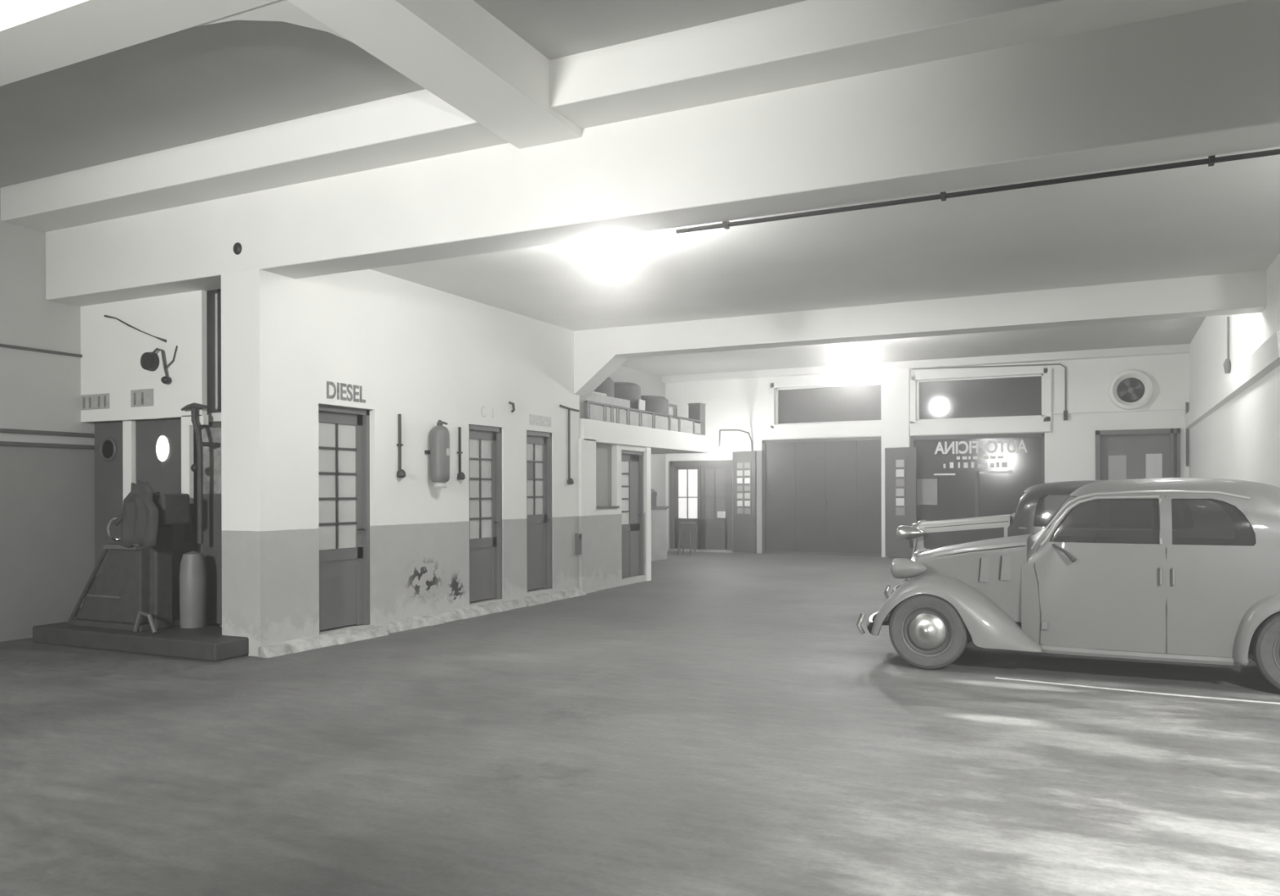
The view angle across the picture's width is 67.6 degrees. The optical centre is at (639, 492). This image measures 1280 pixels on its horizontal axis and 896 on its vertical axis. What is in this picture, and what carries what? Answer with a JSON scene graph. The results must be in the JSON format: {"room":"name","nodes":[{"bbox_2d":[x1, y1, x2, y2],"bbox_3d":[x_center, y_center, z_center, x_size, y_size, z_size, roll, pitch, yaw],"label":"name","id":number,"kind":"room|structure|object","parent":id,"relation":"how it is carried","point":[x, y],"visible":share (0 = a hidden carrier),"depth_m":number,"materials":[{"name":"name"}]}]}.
{"room":"auto repair garage","nodes":[
{"label":"auto repair garage","id":0,"kind":"room"},
{"bbox_2d":[0,187,99,641],"bbox_3d":[-8.361,-0.825,6.375,0.400,4.700,10.600,0,0,26],"label":"wall","id":1,"kind":"structure","parent":0,"point":[47,494],"depth_m":10.06,"materials":[{"name":"grey paint"}]},
{"bbox_2d":[0,343,93,448],"bbox_3d":[-8.237,-0.991,6.149,0.060,1.030,9.900,0,0,26],"label":"rail","id":2,"kind":"object","parent":1,"relation":"attached to","point":[2,430],"visible":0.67,"depth_m":10.10,"materials":[{"name":"grey metal"}]},
{"bbox_2d":[80,289,208,503],"bbox_3d":[-5.266,-0.984,10.110,1.920,2.200,0.060,0,0,26],"label":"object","id":3,"kind":"structure","parent":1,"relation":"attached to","point":[112,350],"depth_m":10.00,"materials":[{"name":"white paint"}]},
{"bbox_2d":[80,392,109,409],"bbox_3d":[-5.924,-0.985,10.392,0.470,0.165,0.015,0,0,26],"label":"wall sign","id":4,"kind":"object","parent":3,"relation":"attached to","point":[98,401],"visible":1,"depth_m":10.39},
{"bbox_2d":[103,315,166,342],"bbox_3d":[-5.338,-1.732,10.101,0.968,0.366,0.031,0,0,26],"label":"wire","id":5,"kind":"object","parent":3,"relation":"attached to","point":[106,316],"visible":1,"depth_m":10.10,"materials":[{"name":"metal"}]},
{"bbox_2d":[130,388,153,407],"bbox_3d":[-5.240,-0.995,10.061,0.350,0.180,0.015,0,0,26],"label":"wall sign","id":6,"kind":"object","parent":3,"relation":"attached to","point":[139,397],"visible":1,"depth_m":10.05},
{"bbox_2d":[140,345,177,383],"bbox_3d":[-4.983,-1.311,9.887,0.486,0.393,0.105,0,0,26],"label":"bracket","id":7,"kind":"object","parent":3,"relation":"attached to","point":[149,361],"visible":1,"depth_m":9.89,"materials":[{"name":"black metal"}]},
{"bbox_2d":[140,351,159,371],"bbox_3d":[-5.112,-1.365,9.949,0.200,0.200,0.105,0,0,26],"label":"lamp","id":8,"kind":"object","parent":7,"relation":"attached to","point":[149,361],"depth_m":9.91,"materials":[{"name":"black metal"}]},
{"bbox_2d":[181,402,220,543],"bbox_3d":[-4.462,-0.196,9.703,0.363,1.419,0.275,0,0,26],"label":"pipe","id":9,"kind":"object","parent":3,"relation":"attached to","point":[198,467],"visible":1,"depth_m":9.59,"materials":[{"name":"metal"}]},
{"bbox_2d":[99,289,222,626],"bbox_3d":[-4.988,-0.485,10.326,3.030,4.000,0.250,0,0,26],"label":"wall","id":10,"kind":"structure","parent":0,"point":[211,295],"depth_m":9.93,"materials":[{"name":"grey paint"}]},
{"bbox_2d":[94,421,123,576],"bbox_3d":[-5.798,0.367,10.494,0.540,2.280,0.075,0,0,26],"label":"door","id":11,"kind":"structure","parent":10,"relation":"in","point":[108,469],"depth_m":10.51,"materials":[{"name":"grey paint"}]},
{"bbox_2d":[135,417,195,618],"bbox_3d":[-5.038,0.365,10.137,0.860,2.280,0.057,0,0,26],"label":"door","id":12,"kind":"structure","parent":10,"relation":"in","point":[157,442],"depth_m":10.08,"materials":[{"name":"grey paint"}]},
{"bbox_2d":[199,412,222,623],"bbox_3d":[-4.169,0.262,9.742,1.010,2.160,0.070,0,0,26],"label":"door","id":13,"kind":"structure","parent":10,"relation":"attached to","point":[212,526],"depth_m":9.82,"materials":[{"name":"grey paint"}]},
{"bbox_2d":[217,288,221,411],"bbox_3d":[-4.018,-1.613,9.697,0.730,1.550,0.025,0,0,26],"label":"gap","id":14,"kind":"structure","parent":10,"relation":"attached to","point":[219,291],"depth_m":9.83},
{"bbox_2d":[0,0,807,187],"bbox_3d":[-1.520,-3.205,2.619,19.000,0.180,9.800,0,0,26],"label":"ceiling","id":15,"kind":"structure","parent":0,"point":[203,82],"depth_m":7.19,"materials":[{"name":"paint"}]},
{"bbox_2d":[0,0,350,86],"bbox_3d":[0.077,-2.990,4.541,16.400,0.420,1.250,0,0,26],"label":"beam","id":16,"kind":"structure","parent":15,"relation":"attached to","point":[37,37],"depth_m":5.67,"materials":[{"name":"paint"}]},
{"bbox_2d":[286,0,581,149],"bbox_3d":[-1.228,-2.954,6.344,0.560,0.485,2.440,0,0,26],"label":"beam","id":17,"kind":"structure","parent":15,"relation":"attached to","point":[456,51],"depth_m":6.20,"materials":[{"name":"white paint"}]},
{"bbox_2d":[0,0,1248,231],"bbox_3d":[1.061,-2.993,6.575,16.400,0.420,0.910,0,0,26],"label":"beam","id":18,"kind":"structure","parent":15,"relation":"attached to","point":[807,42],"depth_m":6.71,"materials":[{"name":"paint"}]},
{"bbox_2d":[221,268,666,656],"bbox_3d":[-1.512,-0.795,16.942,3.530,4.600,16.410,0,0,26],"label":"wall","id":19,"kind":"structure","parent":0,"point":[425,355],"depth_m":10.39,"materials":[{"name":"paint"}]},
{"bbox_2d":[318,404,369,630],"bbox_3d":[-3.104,0.264,9.861,0.123,2.290,0.810,0,0,26],"label":"door","id":20,"kind":"structure","parent":19,"relation":"in","point":[344,433],"depth_m":9.95,"materials":[{"name":"grey paint"}]},
{"bbox_2d":[326,381,365,402],"bbox_3d":[-3.006,-1.026,9.795,0.004,0.176,0.561,0,0,26],"label":"painted sign","id":21,"kind":"object","parent":19,"relation":"attached to","point":[328,383],"visible":1,"depth_m":9.76,"materials":[{"name":"grey paint"}]},
{"bbox_2d":[396,413,405,477],"bbox_3d":[-2.622,-0.512,10.498,0.100,0.700,0.098,0,0,26],"label":"conduit","id":22,"kind":"object","parent":19,"relation":"attached to","point":[401,473],"visible":1,"depth_m":10.49,"materials":[{"name":"black metal"}]},
{"bbox_2d":[396,469,405,477],"bbox_3d":[-2.621,-0.207,10.498,0.100,0.090,0.098,0,0,26],"label":"switch","id":23,"kind":"object","parent":22,"relation":"attached to","point":[401,473],"depth_m":10.47,"materials":[{"name":"black metal"}]},
{"bbox_2d":[257,586,586,657],"bbox_3d":[-2.136,1.442,11.415,0.167,0.128,5.950,0,0,26],"label":"baseboard","id":24,"kind":"structure","parent":19,"relation":"attached to","point":[370,631],"depth_m":10.52,"materials":[{"name":"grey concrete"}]},
{"bbox_2d":[424,419,449,487],"bbox_3d":[-2.302,-0.443,10.977,0.241,0.780,0.240,0,0,26],"label":"fire extinguisher","id":25,"kind":"object","parent":19,"relation":"attached to","point":[439,451],"visible":1,"depth_m":10.89,"materials":[{"name":"grey metal"}]},
{"bbox_2d":[457,426,465,479],"bbox_3d":[-2.147,-0.469,11.479,0.100,0.630,0.098,0,0,26],"label":"conduit","id":26,"kind":"object","parent":19,"relation":"attached to","point":[460,475],"visible":1,"depth_m":11.47,"materials":[{"name":"black metal"}]},
{"bbox_2d":[457,471,465,479],"bbox_3d":[-2.147,-0.199,11.479,0.100,0.090,0.098,0,0,26],"label":"switch","id":27,"kind":"object","parent":26,"relation":"attached to","point":[460,475],"depth_m":11.44,"materials":[{"name":"black metal"}]},
{"bbox_2d":[468,423,502,604],"bbox_3d":[-1.993,0.268,12.056,0.123,2.215,0.750,0,0,26],"label":"door","id":28,"kind":"structure","parent":19,"relation":"in","point":[485,442],"depth_m":12.16,"materials":[{"name":"grey paint"}]},
{"bbox_2d":[480,405,493,417],"bbox_3d":[-1.923,-1.012,12.034,0.004,0.140,0.260,0,0,26],"label":"painted sign","id":29,"kind":"object","parent":19,"relation":"attached to","point":[482,406],"visible":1,"depth_m":11.96,"materials":[{"name":"grey paint"}]},
{"bbox_2d":[508,400,515,412],"bbox_3d":[-1.672,-1.117,12.470,0.097,0.151,0.036,0,0,26],"label":"wall hook","id":30,"kind":"object","parent":19,"relation":"attached to","point":[509,402],"visible":1,"depth_m":12.45,"materials":[{"name":"black metal"}]},
{"bbox_2d":[526,430,552,590],"bbox_3d":[-1.438,0.257,13.203,0.123,2.195,0.700,0,0,26],"label":"door","id":31,"kind":"structure","parent":19,"relation":"in","point":[539,444],"depth_m":13.31,"materials":[{"name":"grey paint"}]},
{"bbox_2d":[528,413,551,426],"bbox_3d":[-1.373,-0.986,13.176,0.004,0.140,0.570,0,0,26],"label":"painted sign","id":32,"kind":"object","parent":19,"relation":"attached to","point":[535,420],"visible":1,"depth_m":13.16,"materials":[{"name":"grey paint"}]},
{"bbox_2d":[559,404,579,484],"bbox_3d":[-1.001,-0.685,13.851,0.100,1.136,0.532,0,0,26],"label":"conduit","id":33,"kind":"object","parent":19,"relation":"attached to","point":[570,481],"visible":1,"depth_m":13.83,"materials":[{"name":"black metal"}]},
{"bbox_2d":[567,477,573,484],"bbox_3d":[-1.006,-0.162,13.838,0.100,0.090,0.098,0,0,26],"label":"switch","id":34,"kind":"object","parent":33,"relation":"attached to","point":[570,481],"depth_m":13.80,"materials":[{"name":"black metal"}]},
{"bbox_2d":[575,533,582,553],"bbox_3d":[-0.905,0.753,14.063,0.070,0.300,0.090,0,0,26],"label":"air vent","id":35,"kind":"object","parent":19,"relation":"in","point":[578,535],"visible":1,"depth_m":14.03,"materials":[{"name":"grey metal"}]},
{"bbox_2d":[578,438,596,592],"bbox_3d":[-0.794,0.352,14.331,0.070,2.300,0.450,0,0,26],"label":"pilaster","id":36,"kind":"object","parent":19,"relation":"attached to","point":[587,448],"visible":0.86,"depth_m":14.27,"materials":[{"name":"paint"}]},
{"bbox_2d":[595,442,619,508],"bbox_3d":[-0.578,-0.266,14.919,0.150,1.025,0.840,0,0,26],"label":"window","id":37,"kind":"structure","parent":19,"relation":"in","point":[603,451],"depth_m":15.05,"materials":[{"name":"brown paint"}]},
{"bbox_2d":[621,449,644,577],"bbox_3d":[-0.172,0.355,15.819,0.123,2.090,0.870,0,0,26],"label":"door","id":38,"kind":"structure","parent":19,"relation":"in","point":[632,461],"depth_m":15.94,"materials":[{"name":"grey paint"}]},
{"bbox_2d":[579,417,709,453],"bbox_3d":[-1.166,-0.932,17.141,3.180,0.330,5.050,0,0,26],"label":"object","id":39,"kind":"object","parent":19,"relation":"attached to","point":[660,441],"visible":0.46,"depth_m":16.08,"materials":[{"name":"white paint"}]},
{"bbox_2d":[593,377,614,397],"bbox_3d":[-0.799,-1.528,16.158,0.749,0.860,0.749,0,0,26],"label":"drum","id":40,"kind":"object","parent":39,"relation":"on","point":[606,387],"visible":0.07,"depth_m":15.91,"materials":[{"name":"metal"}]},
{"bbox_2d":[586,391,630,410],"bbox_3d":[-0.620,-1.323,15.172,0.300,0.450,1.520,0,0,26],"label":"crate","id":41,"kind":"object","parent":39,"relation":"on","point":[594,396],"visible":0.32,"depth_m":15.05,"materials":[{"name":"white wood"}]},
{"bbox_2d":[613,382,640,412],"bbox_3d":[-0.385,-1.524,17.013,0.832,0.850,0.832,0,0,26],"label":"drum","id":42,"kind":"object","parent":39,"relation":"on","point":[630,391],"visible":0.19,"depth_m":16.68,"materials":[{"name":"metal"}]},
{"bbox_2d":[638,399,645,413],"bbox_3d":[0.029,-1.495,16.790,0.020,0.270,0.260,0,0,26],"label":"paper sheet","id":43,"kind":"object","parent":42,"relation":"attached to","point":[641,402],"visible":0.79,"depth_m":16.75,"materials":[{"name":"white paper"}]},
{"bbox_2d":[584,400,703,433],"bbox_3d":[0.195,-1.238,16.344,0.055,0.275,4.600,0,0,26],"label":"loft railing","id":44,"kind":"object","parent":39,"relation":"on","point":[603,413],"visible":1,"depth_m":15.88,"materials":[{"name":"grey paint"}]},
{"bbox_2d":[640,395,668,417],"bbox_3d":[0.137,-1.460,18.093,0.832,0.720,0.832,0,0,26],"label":"drum","id":45,"kind":"object","parent":39,"relation":"on","point":[660,404],"visible":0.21,"depth_m":17.74,"materials":[{"name":"metal"}]},
{"bbox_2d":[668,403,676,418],"bbox_3d":[0.602,-1.412,18.646,0.055,0.620,0.500,0,0,26],"label":"box","id":46,"kind":"object","parent":39,"relation":"on","point":[672,407],"visible":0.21,"depth_m":18.65,"materials":[{"name":"white cardboard"}]},
{"bbox_2d":[688,402,706,435],"bbox_3d":[1.112,-1.418,18.661,0.260,0.630,0.290,0,0,26],"label":"box","id":47,"kind":"object","parent":39,"relation":"on","point":[696,411],"visible":0.75,"depth_m":18.56,"materials":[{"name":"grey paint"}]},
{"bbox_2d":[715,429,752,457],"bbox_3d":[2.262,-1.115,22.914,0.198,0.820,1.645,0,0,35],"label":"wall lamp","id":48,"kind":"object","parent":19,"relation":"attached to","point":[718,452],"visible":0.98,"depth_m":22.34,"materials":[{"name":"white metal"}]},
{"bbox_2d":[732,450,756,552],"bbox_3d":[2.551,0.232,23.391,0.065,2.480,0.715,0,0,-44],"label":"door","id":49,"kind":"structure","parent":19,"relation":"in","point":[744,463],"depth_m":23.35,"materials":[{"name":"brown paint"}]},
{"bbox_2d":[0,550,1279,895],"bbox_3d":[2.935,1.549,11.801,19.000,0.124,30.200,0,0,26],"label":"floor","id":50,"kind":"structure","parent":0,"point":[717,723],"depth_m":5.33,"materials":[{"name":"concrete"}]},
{"bbox_2d":[122,419,142,499],"bbox_3d":[-5.485,0.366,10.362,0.140,2.300,0.160,0,0,26],"label":"post","id":51,"kind":"object","parent":50,"relation":"on","point":[128,426],"visible":0.14,"depth_m":10.29,"materials":[{"name":"white paint"}]},
{"bbox_2d":[32,621,248,661],"bbox_3d":[-4.798,1.429,9.443,2.630,0.170,0.780,0,0,26],"label":"plinth","id":52,"kind":"object","parent":50,"relation":"on","point":[207,642],"visible":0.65,"depth_m":9.01,"materials":[{"name":"concrete"}]},
{"bbox_2d":[66,491,189,633],"bbox_3d":[-5.111,0.668,9.614,1.375,1.354,0.542,0,0,26],"label":"machine","id":53,"kind":"object","parent":52,"relation":"on","point":[134,589],"visible":0.79,"depth_m":9.40,"materials":[{"name":"metal"}]},
{"bbox_2d":[102,544,145,549],"bbox_3d":[-5.073,0.535,9.397,0.480,0.040,0.100,0,0,26],"label":"shelf","id":54,"kind":"object","parent":53,"relation":"attached to","point":[104,546],"depth_m":9.34,"materials":[{"name":"grey"}]},
{"bbox_2d":[120,479,158,547],"bbox_3d":[-4.834,0.205,9.197,0.540,0.656,0.074,0,0,26],"label":"sheet","id":55,"kind":"object","parent":53,"relation":"hanging from","point":[140,524],"visible":1,"depth_m":9.17,"materials":[{"name":"fabric"}]},
{"bbox_2d":[179,550,206,627],"bbox_3d":[-4.471,0.963,9.561,0.250,0.760,0.250,0,0,26],"label":"gas cylinder","id":56,"kind":"object","parent":52,"relation":"on","point":[193,569],"visible":1,"depth_m":9.46,"materials":[{"name":"grey metal"}]},
{"bbox_2d":[644,446,651,580],"bbox_3d":[-0.094,0.360,16.375,0.550,2.280,0.160,0,0,26],"label":"post","id":57,"kind":"object","parent":50,"relation":"on","point":[647,450],"visible":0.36,"depth_m":16.23,"materials":[{"name":"white paint"}]},
{"bbox_2d":[650,506,668,561],"bbox_3d":[0.015,0.905,21.260,0.950,1.190,0.950,0,0,26],"label":"base cabinet","id":58,"kind":"object","parent":50,"relation":"on","point":[659,513],"visible":0.26,"depth_m":21.08,"materials":[{"name":"grey paint"}]},
{"bbox_2d":[650,506,668,508],"bbox_3d":[0.014,0.335,21.260,0.950,0.050,0.950,0,0,26],"label":"countertop","id":59,"kind":"structure","parent":58,"relation":"on","point":[651,507],"depth_m":21.01,"materials":[{"name":"grey paint"}]},
{"bbox_2d":[650,488,657,506],"bbox_3d":[0.034,0.115,21.200,0.520,0.390,0.520,0,0,26],"label":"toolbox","id":60,"kind":"object","parent":59,"relation":"on","point":[653,493],"visible":0.19,"depth_m":21.17,"materials":[{"name":"metal"}]},
{"bbox_2d":[677,521,696,555],"bbox_3d":[1.130,1.112,23.071,0.360,0.772,0.340,0,0,26],"label":"stool","id":61,"kind":"object","parent":50,"relation":"on","point":[683,523],"visible":1,"depth_m":23.00,"materials":[{"name":"brown paint"}]},
{"bbox_2d":[884,446,916,557],"bbox_3d":[5.887,0.223,21.594,0.753,2.480,0.065,0,0,43],"label":"door","id":62,"kind":"structure","parent":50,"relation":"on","point":[900,463],"depth_m":21.59,"materials":[{"name":"grey paint"}]},
{"bbox_2d":[883,480,1106,599],"bbox_3d":[4.935,0.674,10.666,4.177,1.623,1.470,0,0,26],"label":"car","id":63,"kind":"object","parent":50,"relation":"on","point":[1038,503],"visible":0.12,"depth_m":10.65,"materials":[{"name":"grey paint"}]},
{"bbox_2d":[911,519,926,555],"bbox_3d":[3.333,0.709,11.441,0.145,0.766,0.590,0,0,26],"label":"grille","id":64,"kind":"object","parent":63,"relation":"attached to","point":[918,544],"depth_m":11.17,"materials":[{"name":"silver metal"}]},
{"bbox_2d":[856,477,1279,688],"bbox_3d":[4.007,0.684,8.060,4.137,1.609,1.500,0,0,26],"label":"car","id":65,"kind":"object","parent":50,"relation":"on","point":[1171,569],"visible":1,"depth_m":7.49,"materials":[{"name":"grey paint"}]},
{"bbox_2d":[1052,543,1075,562],"bbox_3d":[3.373,0.483,7.617,0.047,0.144,0.215,0,0,-31],"label":"mirror","id":66,"kind":"object","parent":65,"relation":"attached to","point":[1061,553],"depth_m":7.64,"materials":[{"name":"mirror"}]},
{"bbox_2d":[369,146,1279,330],"bbox_3d":[1.888,-2.841,9.663,19.000,0.930,5.850,0,0,26],"label":"ceiling","id":67,"kind":"structure","parent":0,"point":[1221,218],"depth_m":9.58,"materials":[{"name":"paint"}]},
{"bbox_2d":[583,233,638,279],"bbox_3d":[-0.251,-2.114,8.360,0.480,0.510,0.480,0,0,26],"label":"ceiling lamp","id":68,"kind":"object","parent":67,"relation":"hanging from","point":[613,257],"visible":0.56,"depth_m":8.19,"materials":[{"name":"white glass"}]},
{"bbox_2d":[45,0,1279,306],"bbox_3d":[1.162,-2.458,6.782,16.400,0.790,0.450,0,0,26],"label":"beam","id":69,"kind":"structure","parent":67,"relation":"attached to","point":[1204,82],"depth_m":6.72,"materials":[{"name":"paint"}]},
{"bbox_2d":[233,242,241,254],"bbox_3d":[-3.747,-2.269,8.896,0.098,0.115,0.048,0,0,26],"label":"hole","id":70,"kind":"object","parent":69,"relation":"attached to","point":[237,246],"visible":1,"depth_m":8.87,"materials":[{"name":"black metal"}]},
{"bbox_2d":[675,148,1279,233],"bbox_3d":[4.425,-2.061,5.488,9.200,0.055,0.080,0,0,26],"label":"conduit","id":71,"kind":"object","parent":69,"relation":"attached to","point":[1211,161],"visible":1,"depth_m":6.47,"materials":[{"name":"black metal"}]},
{"bbox_2d":[573,270,1266,397],"bbox_3d":[2.980,-1.949,12.330,8.600,1.020,0.400,0,0,26],"label":"beam","id":72,"kind":"structure","parent":67,"relation":"attached to","point":[597,353],"depth_m":11.85,"materials":[{"name":"paint"}]},
{"bbox_2d":[620,316,1205,375],"bbox_3d":[5.370,-3.146,16.865,19.000,0.340,10.150,0,0,26],"label":"ceiling","id":73,"kind":"structure","parent":0,"point":[1176,331],"depth_m":19.62,"materials":[{"name":"paint"}]},
{"bbox_2d":[844,341,866,373],"bbox_3d":[3.957,-2.572,17.522,0.400,0.800,0.400,0,0,26],"label":"ceiling lamp","id":74,"kind":"object","parent":73,"relation":"hanging from","point":[855,362],"visible":0.85,"depth_m":17.39,"materials":[{"name":"white glass"}]},
{"bbox_2d":[661,343,1190,382],"bbox_3d":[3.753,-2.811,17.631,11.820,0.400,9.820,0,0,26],"label":"beam","id":75,"kind":"structure","parent":73,"relation":"attached to","point":[1183,348],"depth_m":21.25,"materials":[{"name":"paint"}]},
{"bbox_2d":[665,353,1189,552],"bbox_3d":[6.000,-0.818,22.173,12.500,4.600,0.350,0,0,26],"label":"wall","id":76,"kind":"structure","parent":0,"point":[743,404],"depth_m":20.54,"materials":[{"name":"white paint"}]},
{"bbox_2d":[668,459,732,552],"bbox_3d":[1.561,0.345,24.183,1.690,2.300,0.300,0,0,26],"label":"door","id":77,"kind":"structure","parent":76,"relation":"in","point":[699,489],"depth_m":24.13,"materials":[{"name":"brown paint"}]},
{"bbox_2d":[717,511,725,517],"bbox_3d":[2.036,0.554,23.890,0.220,0.160,0.008,0,0,26],"label":"paper sheet","id":78,"kind":"object","parent":77,"relation":"attached to","point":[720,513],"visible":1,"depth_m":23.88,"materials":[{"name":"white paper"}]},
{"bbox_2d":[761,436,881,555],"bbox_3d":[4.394,0.102,22.796,3.060,2.770,0.170,0,0,26],"label":"door","id":79,"kind":"structure","parent":76,"relation":"in","point":[823,496],"depth_m":22.79,"materials":[{"name":"brown paint"}]},
{"bbox_2d":[772,382,880,426],"bbox_3d":[4.466,-2.073,22.730,2.660,0.940,0.240,0,0,26],"label":"window","id":80,"kind":"structure","parent":76,"relation":"in","point":[855,403],"depth_m":22.80,"materials":[{"name":"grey glass"}]},
{"bbox_2d":[880,368,911,557],"bbox_3d":[5.876,-0.747,21.928,0.630,4.460,0.240,0,0,26],"label":"pilaster","id":81,"kind":"object","parent":76,"relation":"attached to","point":[895,383],"visible":0.53,"depth_m":21.84,"materials":[{"name":"white paint"}]},
{"bbox_2d":[768,368,1051,439],"bbox_3d":[6.005,-1.983,21.936,6.320,1.370,0.110,0,0,26],"label":"trim","id":82,"kind":"structure","parent":76,"relation":"attached to","point":[1037,424],"depth_m":21.66,"materials":[{"name":"white paint"}]},
{"bbox_2d":[911,432,1044,522],"bbox_3d":[7.514,0.098,21.348,2.820,2.760,0.100,0,0,26],"label":"door","id":83,"kind":"structure","parent":76,"relation":"in","point":[977,475],"depth_m":21.32,"materials":[{"name":"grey glass"}]},
{"bbox_2d":[916,478,937,504],"bbox_3d":[6.551,-0.014,21.803,0.450,0.590,0.010,0,0,26],"label":"notice sheet","id":84,"kind":"object","parent":83,"relation":"attached to","point":[926,488],"visible":1,"depth_m":21.80,"materials":[{"name":"grey paper"}]},
{"bbox_2d":[914,373,1044,422],"bbox_3d":[7.523,-2.077,21.252,2.750,0.970,0.240,0,0,26],"label":"window","id":85,"kind":"structure","parent":76,"relation":"in","point":[1020,396],"depth_m":21.31,"materials":[{"name":"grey glass"}]},
{"bbox_2d":[911,363,1067,420],"bbox_3d":[7.675,-2.191,21.120,3.240,1.296,0.095,0,0,26],"label":"conduit","id":86,"kind":"object","parent":76,"relation":"attached to","point":[1065,412],"visible":1,"depth_m":20.72,"materials":[{"name":"grey metal"}]},
{"bbox_2d":[1063,410,1067,420],"bbox_3d":[9.099,-1.647,20.432,0.080,0.200,0.095,0,0,26],"label":"switch","id":87,"kind":"object","parent":86,"relation":"attached to","point":[1065,412],"depth_m":20.39,"materials":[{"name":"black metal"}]},
{"bbox_2d":[1051,407,1186,413],"bbox_3d":[9.995,-1.710,20.023,2.530,0.040,0.080,0,0,26],"label":"ledge","id":88,"kind":"object","parent":76,"relation":"attached to","point":[1166,408],"visible":1,"depth_m":19.97,"materials":[{"name":"white paint"}]},
{"bbox_2d":[1108,369,1153,409],"bbox_3d":[10.200,-2.130,19.863,0.840,0.840,0.150,0,0,26],"label":"fan","id":89,"kind":"object","parent":76,"relation":"attached to","point":[1129,389],"visible":1,"depth_m":19.87,"materials":[{"name":"grey metal"}]},
{"bbox_2d":[1095,427,1180,479],"bbox_3d":[10.369,0.079,19.934,1.570,2.780,0.220,0,0,26],"label":"door","id":90,"kind":"structure","parent":76,"relation":"in","point":[1141,453],"depth_m":19.97,"materials":[{"name":"grey paint"}]},
{"bbox_2d":[1186,401,1188,466],"bbox_3d":[11.127,-1.183,19.432,0.046,1.300,0.046,0,0,-42],"label":"pipe","id":91,"kind":"object","parent":76,"relation":"attached to","point":[1187,402],"visible":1,"depth_m":19.41,"materials":[{"name":"grey metal"}]},
{"bbox_2d":[1189,253,1279,487],"bbox_3d":[7.934,-0.874,6.992,5.000,4.700,25.900,0,0,26],"label":"wall","id":92,"kind":"structure","parent":0,"point":[1240,440],"depth_m":12.62,"materials":[{"name":"white paint"}]},
{"bbox_2d":[1222,315,1231,373],"bbox_3d":[8.103,-2.034,13.185,0.100,0.780,0.100,0,0,26],"label":"pipe","id":93,"kind":"object","parent":92,"relation":"attached to","point":[1227,364],"visible":1,"depth_m":13.17,"materials":[{"name":"grey metal"}]},
{"bbox_2d":[1222,358,1231,373],"bbox_3d":[8.104,-1.744,13.185,0.100,0.200,0.100,0,0,26],"label":"switch","id":94,"kind":"object","parent":93,"relation":"attached to","point":[1227,364],"depth_m":13.16,"materials":[{"name":"brown paint"}]},
{"bbox_2d":[1184,329,1279,429],"bbox_3d":[8.658,-1.426,14.317,0.110,0.320,11.480,0,0,26],"label":"ledge","id":95,"kind":"object","parent":92,"relation":"attached to","point":[1264,359],"visible":0.91,"depth_m":11.69,"materials":[{"name":"white paint"}]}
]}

